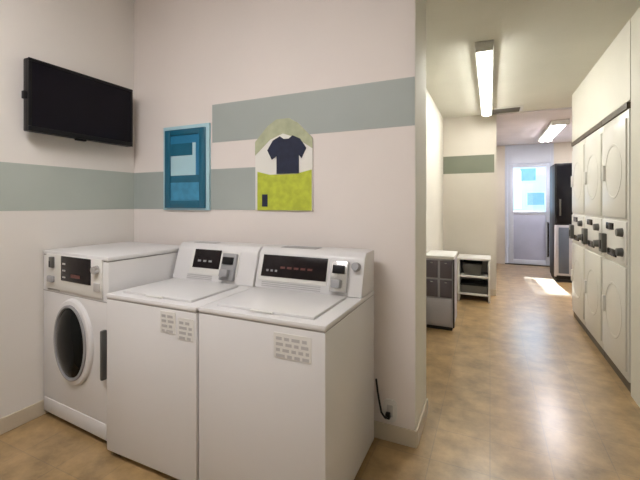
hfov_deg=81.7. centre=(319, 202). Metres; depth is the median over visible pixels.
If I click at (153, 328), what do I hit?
washing machine
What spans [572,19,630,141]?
wall
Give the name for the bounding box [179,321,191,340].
print
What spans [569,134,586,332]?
dryer
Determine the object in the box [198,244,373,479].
washing machine
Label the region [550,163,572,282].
tall cabinet
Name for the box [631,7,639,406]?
wall
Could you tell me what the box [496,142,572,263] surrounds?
wall
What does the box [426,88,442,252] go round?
wall
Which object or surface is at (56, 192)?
wall
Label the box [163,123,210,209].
framed picture
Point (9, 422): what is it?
baseboard
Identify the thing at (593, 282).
dryer
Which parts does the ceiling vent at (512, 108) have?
frame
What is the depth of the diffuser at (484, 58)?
3.93 m
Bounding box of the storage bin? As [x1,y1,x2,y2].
[463,260,482,275]
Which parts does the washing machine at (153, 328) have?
lid handle, lid, control panel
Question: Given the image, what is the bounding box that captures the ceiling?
[426,0,639,145]
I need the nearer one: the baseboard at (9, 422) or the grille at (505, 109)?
the baseboard at (9, 422)
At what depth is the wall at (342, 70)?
2.45 m
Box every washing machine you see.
[43,242,179,440]
[106,240,271,479]
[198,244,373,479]
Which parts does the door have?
panel, handle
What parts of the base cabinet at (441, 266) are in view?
door, door, drawer, door, door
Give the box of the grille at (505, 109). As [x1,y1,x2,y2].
[492,107,519,113]
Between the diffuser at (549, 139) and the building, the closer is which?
the diffuser at (549, 139)
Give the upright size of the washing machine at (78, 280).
1.115 m
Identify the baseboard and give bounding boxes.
[0,399,47,434]
[374,420,416,447]
[416,398,427,446]
[457,286,495,295]
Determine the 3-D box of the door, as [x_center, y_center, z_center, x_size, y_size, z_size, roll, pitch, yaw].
[4.810,0.040,8.528,0.980,2.780,0.165,0,0,25]
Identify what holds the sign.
attached to the wall at (342, 70)
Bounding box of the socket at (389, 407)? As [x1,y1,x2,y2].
[387,405,392,416]
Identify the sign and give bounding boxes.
[255,118,312,210]
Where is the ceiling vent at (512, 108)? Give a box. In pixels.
[492,105,523,113]
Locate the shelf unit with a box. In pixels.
[457,254,490,302]
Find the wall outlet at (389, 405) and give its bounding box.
[383,398,396,421]
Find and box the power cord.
[375,379,390,419]
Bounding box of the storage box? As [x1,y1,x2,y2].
[460,279,487,293]
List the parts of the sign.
panel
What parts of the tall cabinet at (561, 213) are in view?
rail, handle, dark panel, door, door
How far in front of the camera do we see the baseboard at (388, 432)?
2.20 m
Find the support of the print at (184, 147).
attached to the framed picture at (187, 148)
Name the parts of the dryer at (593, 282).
handle, handle, door, door, control panel, knob, knob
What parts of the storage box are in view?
box lid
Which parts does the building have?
pane, pane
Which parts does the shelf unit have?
panel, panel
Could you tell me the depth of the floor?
2.44 m
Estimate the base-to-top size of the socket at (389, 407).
0.070 m
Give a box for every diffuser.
[477,51,491,115]
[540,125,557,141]
[546,125,564,141]
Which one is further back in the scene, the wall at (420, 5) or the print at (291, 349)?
the wall at (420, 5)
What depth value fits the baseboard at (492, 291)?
5.70 m
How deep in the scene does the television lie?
2.59 m
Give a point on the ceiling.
(544, 50)
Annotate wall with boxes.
[0,0,133,417]
[134,0,414,429]
[415,0,425,430]
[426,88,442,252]
[443,114,495,289]
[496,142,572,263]
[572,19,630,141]
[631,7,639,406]
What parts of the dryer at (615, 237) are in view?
handle, handle, door, door, control panel, knob, knob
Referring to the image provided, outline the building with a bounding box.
[513,164,545,214]
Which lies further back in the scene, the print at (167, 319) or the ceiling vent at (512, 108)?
the ceiling vent at (512, 108)
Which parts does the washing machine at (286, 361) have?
lid handle, lid, control panel, knob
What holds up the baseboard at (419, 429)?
attached to the wall at (420, 5)
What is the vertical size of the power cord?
0.217 m
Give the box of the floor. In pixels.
[0,263,639,479]
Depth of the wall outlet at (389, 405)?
2.21 m
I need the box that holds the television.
[21,57,132,146]
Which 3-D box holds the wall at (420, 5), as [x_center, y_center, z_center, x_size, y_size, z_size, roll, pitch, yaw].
[0.641,0.030,2.348,0.004,2.800,0.398,0,0,25]
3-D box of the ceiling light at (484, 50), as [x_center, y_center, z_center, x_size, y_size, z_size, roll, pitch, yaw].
[1.930,-1.327,4.308,0.151,0.085,2.610,0,0,25]
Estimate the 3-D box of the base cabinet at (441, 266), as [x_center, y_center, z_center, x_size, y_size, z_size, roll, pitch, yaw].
[1.445,1.012,4.397,0.325,0.835,0.522,0,0,25]
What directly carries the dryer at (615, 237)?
on the floor
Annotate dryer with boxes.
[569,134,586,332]
[581,121,604,357]
[599,102,630,392]
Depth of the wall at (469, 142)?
5.84 m
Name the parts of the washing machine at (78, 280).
door glass, door, kick panel, control panel, knob, door handle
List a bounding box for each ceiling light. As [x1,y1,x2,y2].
[474,39,493,116]
[538,119,569,141]
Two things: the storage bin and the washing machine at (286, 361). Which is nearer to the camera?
the washing machine at (286, 361)
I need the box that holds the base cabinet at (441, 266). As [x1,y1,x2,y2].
[426,250,457,330]
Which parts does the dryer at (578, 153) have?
door, door, control panel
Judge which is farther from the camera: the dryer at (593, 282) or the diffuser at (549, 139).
the diffuser at (549, 139)
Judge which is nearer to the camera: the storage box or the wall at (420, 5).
the wall at (420, 5)
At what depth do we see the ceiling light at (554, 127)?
6.49 m
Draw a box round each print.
[162,314,173,332]
[170,133,198,199]
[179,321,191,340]
[276,336,308,362]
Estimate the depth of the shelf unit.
5.44 m
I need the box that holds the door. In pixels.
[505,143,553,266]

